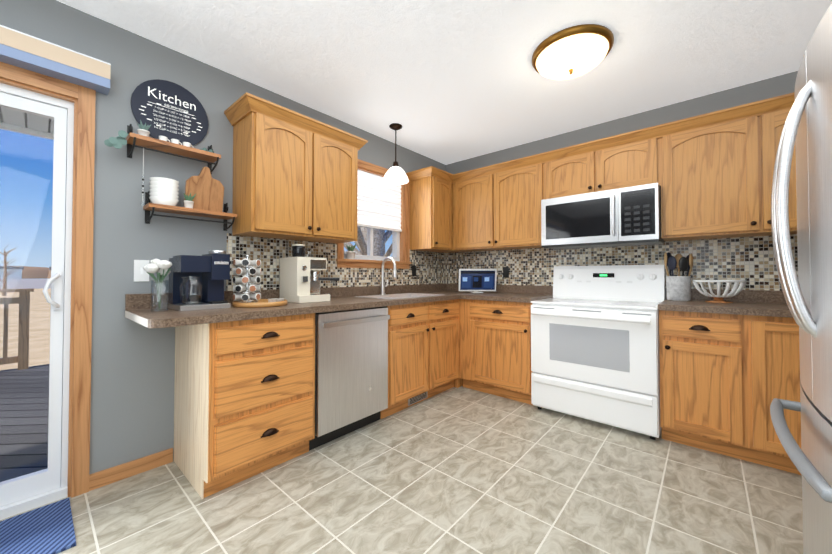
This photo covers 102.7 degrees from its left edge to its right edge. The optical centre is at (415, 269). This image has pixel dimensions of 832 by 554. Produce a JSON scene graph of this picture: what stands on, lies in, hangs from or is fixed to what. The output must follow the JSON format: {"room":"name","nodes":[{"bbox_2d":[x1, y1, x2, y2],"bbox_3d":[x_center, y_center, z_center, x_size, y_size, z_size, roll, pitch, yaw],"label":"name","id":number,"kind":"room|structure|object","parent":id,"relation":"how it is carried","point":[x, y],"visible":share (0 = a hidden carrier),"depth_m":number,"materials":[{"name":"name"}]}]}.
{"room":"kitchen","nodes":[
{"label":"kitchen","id":0,"kind":"room"},
{"bbox_2d":[0,0,445,474],"bbox_3d":[-1.717,-0.097,1.957,0.160,2.560,6.520,-1,-1,41],"label":"wall","id":1,"kind":"structure","parent":0,"point":[132,390],"depth_m":1.93,"materials":[{"name":"grey paint"}]},
{"bbox_2d":[0,107,53,139],"bbox_3d":[-2.834,-1.026,1.422,0.780,0.200,9.500,-1,-1,41],"label":"soffit","id":2,"kind":"structure","parent":1,"relation":"attached to","point":[24,125],"depth_m":2.15,"materials":[{"name":"white"}]},
{"bbox_2d":[0,62,95,519],"bbox_3d":[-2.428,0.084,1.097,0.156,2.170,1.945,-1,-1,41],"label":"door frame","id":3,"kind":"structure","parent":1,"relation":"attached to","point":[68,108],"depth_m":1.74,"materials":[{"name":"brown wood"}]},
{"bbox_2d":[0,25,110,94],"bbox_3d":[-2.350,-1.049,1.045,0.104,0.133,2.048,-1,-1,41],"label":"blind valance","id":4,"kind":"object","parent":1,"relation":"attached to","point":[30,53],"visible":1,"depth_m":1.63,"materials":[{"name":"beige"}]},
{"bbox_2d":[89,448,172,490],"bbox_3d":[-2.596,1.123,0.798,0.013,0.082,3.328,-1,-1,41],"label":"baseboard","id":5,"kind":"structure","parent":1,"relation":"attached to","point":[99,479],"depth_m":1.89,"materials":[{"name":"brown wood"}]},
{"bbox_2d":[134,260,148,281],"bbox_3d":[-1.609,0.009,1.950,0.009,0.126,0.070,-1,-1,41],"label":"switch plate","id":6,"kind":"object","parent":1,"relation":"attached to","point":[141,273],"depth_m":1.94,"materials":[{"name":"white plastic"}]},
{"bbox_2d":[104,120,220,204],"bbox_3d":[-1.488,-0.595,1.981,0.162,0.503,0.546,-1,-1,41],"label":"shelf","id":7,"kind":"object","parent":1,"relation":"attached to","point":[161,144],"visible":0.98,"depth_m":1.93,"materials":[{"name":"brown wood"}]},
{"bbox_2d":[131,79,208,145],"bbox_3d":[-1.515,-0.965,2.068,0.014,0.396,0.396,-1,-1,41],"label":"sign","id":8,"kind":"object","parent":1,"relation":"attached to","point":[169,110],"visible":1,"depth_m":2.05,"materials":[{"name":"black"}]},
{"bbox_2d":[143,167,236,230],"bbox_3d":[-1.396,-0.458,2.085,0.162,0.377,0.465,-1,-1,41],"label":"shelf","id":9,"kind":"object","parent":1,"relation":"attached to","point":[204,193],"visible":1,"depth_m":2.05,"materials":[{"name":"brown wood"}]},
{"bbox_2d":[229,96,324,240],"bbox_3d":[-1.001,-0.664,2.413,0.328,0.850,0.494,-1,-1,41],"label":"upper cabinet","id":10,"kind":"object","parent":1,"relation":"attached to","point":[279,153],"depth_m":2.27,"materials":[{"name":"brown wood"}]},
{"bbox_2d":[125,284,444,307],"bbox_3d":[-0.631,0.207,3.057,0.020,0.090,3.103,-1,-1,41],"label":"backsplash","id":11,"kind":"structure","parent":1,"relation":"attached to","point":[131,300],"depth_m":2.92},
{"bbox_2d":[301,124,360,243],"bbox_3d":[-0.760,-0.660,2.689,0.328,0.850,0.494,-1,-1,41],"label":"upper cabinet","id":12,"kind":"object","parent":1,"relation":"attached to","point":[341,148],"depth_m":2.64,"materials":[{"name":"brown wood"}]},
{"bbox_2d":[226,233,445,290],"bbox_3d":[-0.471,-0.035,3.258,0.006,0.400,2.550,-1,-1,41],"label":"wall","id":13,"kind":"structure","parent":1,"relation":"attached to","point":[430,266],"depth_m":2.91,"materials":[{"name":"tile"}]},
{"bbox_2d":[336,159,410,268],"bbox_3d":[-0.435,-0.527,3.384,0.165,1.034,0.977,-1,-1,41],"label":"window","id":14,"kind":"structure","parent":1,"relation":"in","point":[400,249],"depth_m":3.47,"materials":[{"name":"brown wood"}]},
{"bbox_2d":[346,243,356,258],"bbox_3d":[-0.614,-0.170,3.122,0.095,0.153,0.090,-1,-1,41],"label":"potted plant","id":15,"kind":"object","parent":14,"relation":"on","point":[350,252],"visible":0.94,"depth_m":3.09,"materials":[{"name":"white ceramic"}]},
{"bbox_2d":[357,170,401,231],"bbox_3d":[-0.429,-0.691,3.382,0.028,0.545,0.795,-1,-1,41],"label":"window blind","id":16,"kind":"object","parent":14,"relation":"attached to","point":[378,203],"visible":0.56,"depth_m":3.42,"materials":[{"name":"fabric"}]},
{"bbox_2d":[412,266,415,275],"bbox_3d":[-0.022,0.018,3.762,0.006,0.120,0.070,-1,-1,41],"label":"switch plate","id":17,"kind":"object","parent":1,"relation":"attached to","point":[413,267],"depth_m":3.76,"materials":[{"name":"black plastic"}]},
{"bbox_2d":[409,167,452,251],"bbox_3d":[0.205,-0.642,3.737,0.404,0.850,0.384,-1,-1,41],"label":"upper cabinet","id":18,"kind":"object","parent":1,"relation":"attached to","point":[431,189],"depth_m":3.63,"materials":[{"name":"brown wood"}]},
{"bbox_2d":[0,386,802,553],"bbox_3d":[-0.293,1.192,0.693,3.940,0.060,6.520,-1,-1,41],"label":"floor","id":19,"kind":"structure","parent":0,"point":[460,470],"depth_m":1.71,"materials":[{"name":"tile"}]},
{"bbox_2d":[0,498,75,553],"bbox_3d":[-1.884,1.165,1.243,0.440,0.012,0.835,-1,-1,41],"label":"doormat","id":20,"kind":"object","parent":19,"relation":"on","point":[48,529],"visible":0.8,"depth_m":1.48,"materials":[{"name":"blue fabric"}]},
{"bbox_2d":[174,312,320,498],"bbox_3d":[-1.068,0.731,2.091,0.620,0.910,0.607,-1,-1,41],"label":"base cabinet","id":21,"kind":"object","parent":19,"relation":"on","point":[257,390],"depth_m":1.85,"materials":[{"name":"brown wood"}]},
{"bbox_2d":[125,292,468,327],"bbox_3d":[-0.398,0.276,2.853,0.638,0.055,3.103,-1,-1,41],"label":"countertop","id":22,"kind":"structure","parent":21,"relation":"on","point":[166,318],"depth_m":1.93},
{"bbox_2d":[143,259,171,311],"bbox_3d":[-1.406,0.085,1.810,0.130,0.289,0.129,-1,-1,41],"label":"vase","id":23,"kind":"object","parent":22,"relation":"on","point":[160,268],"visible":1,"depth_m":1.80,"materials":[{"name":"clear glass"}]},
{"bbox_2d":[167,250,230,310],"bbox_3d":[-1.315,0.059,2.016,0.285,0.349,0.255,-1,-1,41],"label":"coffee maker","id":24,"kind":"object","parent":22,"relation":"on","point":[196,282],"visible":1,"depth_m":1.97,"materials":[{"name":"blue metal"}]},
{"bbox_2d":[232,254,286,307],"bbox_3d":[-1.016,0.069,2.179,0.326,0.334,0.326,-1,-1,41],"label":"coffee pod rack","id":25,"kind":"object","parent":22,"relation":"on","point":[248,299],"visible":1,"depth_m":2.12,"materials":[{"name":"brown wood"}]},
{"bbox_2d":[280,244,338,302],"bbox_3d":[-0.817,0.031,2.583,0.290,0.424,0.356,-1,-1,41],"label":"espresso machine","id":26,"kind":"object","parent":22,"relation":"on","point":[300,278],"visible":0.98,"depth_m":2.45,"materials":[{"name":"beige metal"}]},
{"bbox_2d":[377,257,396,295],"bbox_3d":[-0.254,0.065,3.281,0.219,0.380,0.112,-1,-1,41],"label":"faucet","id":27,"kind":"object","parent":22,"relation":"on","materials":[{"name":"silver metal"}]},
{"bbox_2d":[373,292,444,299],"bbox_3d":[-0.136,0.347,3.138,0.454,0.201,0.754,-1,-1,41],"label":"sink","id":28,"kind":"object","parent":22,"relation":"in","point":[384,295],"depth_m":3.35,"materials":[{"name":"silver metal"}]},
{"bbox_2d":[459,269,496,292],"bbox_3d":[0.673,0.127,3.638,0.340,0.264,0.315,-1,-1,41],"label":"display","id":29,"kind":"object","parent":22,"relation":"on","point":[475,280],"visible":1,"depth_m":3.63,"materials":[{"name":"white"}]},
{"bbox_2d":[321,304,396,444],"bbox_3d":[-0.632,0.739,2.590,0.620,0.910,0.720,-1,-1,41],"label":"base cabinet","id":30,"kind":"object","parent":19,"relation":"on","point":[359,346],"depth_m":2.37,"materials":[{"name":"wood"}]},
{"bbox_2d":[309,306,389,450],"bbox_3d":[-0.640,0.738,2.550,0.661,0.910,0.630,-1,-1,41],"label":"dishwasher","id":31,"kind":"object","parent":30,"relation":"in","point":[351,344],"depth_m":2.31,"materials":[{"name":"silver metal"}]},
{"bbox_2d":[397,300,436,411],"bbox_3d":[-0.254,0.746,3.023,0.620,0.910,0.572,-1,-1,41],"label":"base cabinet","id":32,"kind":"object","parent":19,"relation":"on","point":[416,323],"depth_m":2.87,"materials":[{"name":"brown wood"}]},
{"bbox_2d":[437,300,456,393],"bbox_3d":[0.031,0.752,3.350,0.620,0.910,0.581,-1,-1,41],"label":"base cabinet","id":33,"kind":"object","parent":19,"relation":"on","point":[446,309],"depth_m":3.21,"materials":[{"name":"brown wood"}]},
{"bbox_2d":[457,296,535,404],"bbox_3d":[0.894,0.751,3.323,0.760,0.910,0.684,-1,-1,41],"label":"base cabinet","id":34,"kind":"object","parent":19,"relation":"on","point":[494,336],"depth_m":3.11,"materials":[{"name":"brown wood"}]},
{"bbox_2d":[469,292,552,299],"bbox_3d":[0.925,0.276,3.334,0.722,0.040,0.638,-1,-1,41],"label":"countertop","id":35,"kind":"structure","parent":34,"relation":"on","point":[485,295],"depth_m":3.22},
{"bbox_2d":[531,265,664,439],"bbox_3d":[1.496,0.579,2.761,0.880,1.235,0.707,-1,-1,41],"label":"range","id":36,"kind":"object","parent":19,"relation":"on","point":[595,355],"visible":0.98,"depth_m":2.56,"materials":[{"name":"white metal"}]},
{"bbox_2d":[659,312,744,459],"bbox_3d":[2.034,0.735,2.372,0.428,0.910,0.618,-1,-1,41],"label":"base cabinet","id":37,"kind":"object","parent":19,"relation":"on","point":[702,354],"depth_m":2.14,"materials":[{"name":"brown wood"}]},
{"bbox_2d":[658,300,793,319],"bbox_3d":[2.298,0.256,2.136,1.153,0.040,0.638,-1,-1,41],"label":"countertop","id":38,"kind":"structure","parent":37,"relation":"on","point":[738,307],"depth_m":2.11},
{"bbox_2d":[664,252,692,300],"bbox_3d":[2.059,0.051,2.609,0.181,0.384,0.179,-1,-1,41],"label":"utensil crock","id":39,"kind":"object","parent":38,"relation":"on","point":[678,287],"visible":1,"depth_m":2.55,"materials":[{"name":"white ceramic"}]},
{"bbox_2d":[693,280,745,302],"bbox_3d":[2.200,0.159,2.417,0.289,0.162,0.289,-1,-1,41],"label":"basket bowl","id":40,"kind":"object","parent":38,"relation":"on","point":[718,297],"visible":1,"depth_m":2.36,"materials":[{"name":"white ceramic"}]},
{"bbox_2d":[741,316,800,474],"bbox_3d":[2.356,0.731,2.090,0.428,0.910,0.618,-1,-1,41],"label":"base cabinet","id":41,"kind":"object","parent":19,"relation":"on","point":[772,355],"depth_m":1.95,"materials":[{"name":"brown wood"}]},
{"bbox_2d":[770,3,831,553],"bbox_3d":[1.480,0.232,0.748,0.921,1.862,0.910,-1,-1,41],"label":"refrigerator","id":42,"kind":"object","parent":19,"relation":"on","point":[807,132],"visible":1,"depth_m":0.98,"materials":[{"name":"grey metal"}]},
{"bbox_2d":[57,0,831,164],"bbox_3d":[-0.293,-1.448,0.737,3.940,0.100,6.520,-1,-1,41],"label":"ceiling","id":43,"kind":"structure","parent":0,"point":[445,82],"depth_m":2.12,"materials":[{"name":"white paint"}]},
{"bbox_2d":[383,123,408,184],"bbox_3d":[-0.191,-1.093,3.145,0.248,0.528,0.248,-1,-1,41],"label":"pendant light","id":44,"kind":"object","parent":43,"relation":"hanging from","point":[395,174],"visible":1,"depth_m":3.11,"materials":[{"name":"white glass"}]},
{"bbox_2d":[532,24,613,79],"bbox_3d":[0.979,-1.300,2.101,0.470,0.148,0.470,-1,-1,41],"label":"ceiling light fixture","id":45,"kind":"object","parent":43,"relation":"attached to","point":[572,52],"visible":1,"depth_m":1.99,"materials":[{"name":"white glass"}]},
{"bbox_2d":[446,71,797,299],"bbox_3d":[1.859,-0.078,3.058,3.780,2.560,0.160,-1,-1,41],"label":"wall","id":46,"kind":"structure","parent":0,"point":[780,85],"depth_m":2.86,"materials":[{"name":"grey paint"}]},
{"bbox_2d":[453,164,500,251],"bbox_3d":[0.709,-0.643,3.696,0.601,0.850,0.399,-1,-1,41],"label":"upper cabinet","id":47,"kind":"object","parent":46,"relation":"attached to","point":[476,192],"depth_m":3.58,"materials":[{"name":"brown wood"}]},
{"bbox_2d":[489,152,544,250],"bbox_3d":[1.080,-0.647,3.420,0.586,0.850,0.328,-1,-1,41],"label":"upper cabinet","id":48,"kind":"object","parent":46,"relation":"attached to","point":[521,178],"depth_m":3.26,"materials":[{"name":"brown wood"}]},
{"bbox_2d":[545,144,584,187],"bbox_3d":[1.490,-0.857,3.066,0.501,0.443,0.328,-1,-1,41],"label":"upper cabinet","id":49,"kind":"object","parent":46,"relation":"attached to","point":[563,165],"depth_m":2.98,"materials":[{"name":"brown wood"}]},
{"bbox_2d":[537,176,663,248],"bbox_3d":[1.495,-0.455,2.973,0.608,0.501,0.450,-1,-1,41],"label":"microwave","id":50,"kind":"object","parent":46,"relation":"attached to","point":[587,214],"depth_m":2.83,"materials":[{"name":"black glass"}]},
{"bbox_2d":[445,284,786,303],"bbox_3d":[1.663,0.207,3.101,3.378,0.090,0.020,-1,-1,41],"label":"backsplash","id":51,"kind":"structure","parent":46,"relation":"attached to","point":[754,296],"depth_m":2.59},
{"bbox_2d":[446,234,797,290],"bbox_3d":[1.660,-0.037,3.119,3.400,0.400,0.006,-1,-1,41],"label":"tile backsplash","id":52,"kind":"structure","parent":46,"relation":"attached to","point":[751,261],"depth_m":2.80,"materials":[{"name":"tile"}]},
{"bbox_2d":[503,267,508,277],"bbox_3d":[0.992,0.032,3.683,0.070,0.120,0.024,-1,-1,41],"label":"switch plate","id":53,"kind":"object","parent":52,"relation":"attached to","point":[505,269],"depth_m":3.68,"materials":[{"name":"black plastic"}]},
{"bbox_2d":[585,124,660,179],"bbox_3d":[1.772,-0.861,2.820,0.511,0.443,0.328,-1,-1,41],"label":"upper cabinet","id":54,"kind":"object","parent":46,"relation":"attached to","point":[629,153],"depth_m":2.68,"materials":[{"name":"brown wood"}]},
{"bbox_2d":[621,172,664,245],"bbox_3d":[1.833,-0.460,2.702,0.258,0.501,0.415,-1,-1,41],"label":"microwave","id":55,"kind":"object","parent":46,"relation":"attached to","point":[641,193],"depth_m":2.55,"materials":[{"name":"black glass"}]},
{"bbox_2d":[661,105,744,240],"bbox_3d":[2.189,-0.664,2.453,0.596,0.850,0.328,-1,-1,41],"label":"upper cabinet","id":56,"kind":"object","parent":46,"relation":"attached to","point":[703,156],"depth_m":2.37,"materials":[{"name":"brown wood"}]},
{"bbox_2d":[741,92,796,236],"bbox_3d":[2.574,-0.669,2.116,0.691,0.850,0.328,-1,-1,41],"label":"upper cabinet","id":57,"kind":"object","parent":46,"relation":"attached to","point":[762,121],"depth_m":2.17,"materials":[{"name":"brown wood"}]},
{"label":"outside","id":58,"kind":"structure","parent":0,"visible":0},
{"bbox_2d":[0,364,48,481],"bbox_3d":[-4.984,1.360,1.466,4.130,0.230,5.800,-1,-1,41],"label":"deck","id":59,"kind":"object","parent":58,"point":[27,416],"depth_m":2.79,"materials":[{"name":"grey wood"}]},
{"bbox_2d":[0,288,33,369],"bbox_3d":[-6.710,0.743,2.518,0.140,1.040,5.000,-1,-1,41],"label":"deck railing","id":60,"kind":"object","parent":59,"relation":"on","point":[23,312],"depth_m":4.27,"materials":[{"name":"brown wood"}]},
{"bbox_2d":[0,288,50,370],"bbox_3d":[-51.475,2.333,36.187,119.800,0.050,100.000,-1,-1,41],"label":"ground","id":61,"kind":"structure","parent":58,"point":[35,347],"depth_m":10.36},
{"bbox_2d":[0,266,50,288],"bbox_3d":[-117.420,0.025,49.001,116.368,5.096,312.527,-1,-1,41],"label":"houses","id":62,"kind":"structure","parent":61,"relation":"on","point":[35,283],"depth_m":41.23,"materials":[{"name":"white"}]},
{"bbox_2d":[0,226,391,295],"bbox_3d":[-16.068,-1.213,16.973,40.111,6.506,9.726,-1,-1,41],"label":"tree","id":63,"kind":"object","parent":61,"relation":"on","point":[380,242],"depth_m":6.50,"materials":[{"name":"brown plant"}]},
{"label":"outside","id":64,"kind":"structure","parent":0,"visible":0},
{"bbox_2d":[22,266,50,278],"bbox_3d":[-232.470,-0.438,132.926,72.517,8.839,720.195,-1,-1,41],"label":"roof","id":65,"kind":"object","parent":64,"point":[31,273],"depth_m":159.82,"materials":[{"name":"beige"}]}
]}

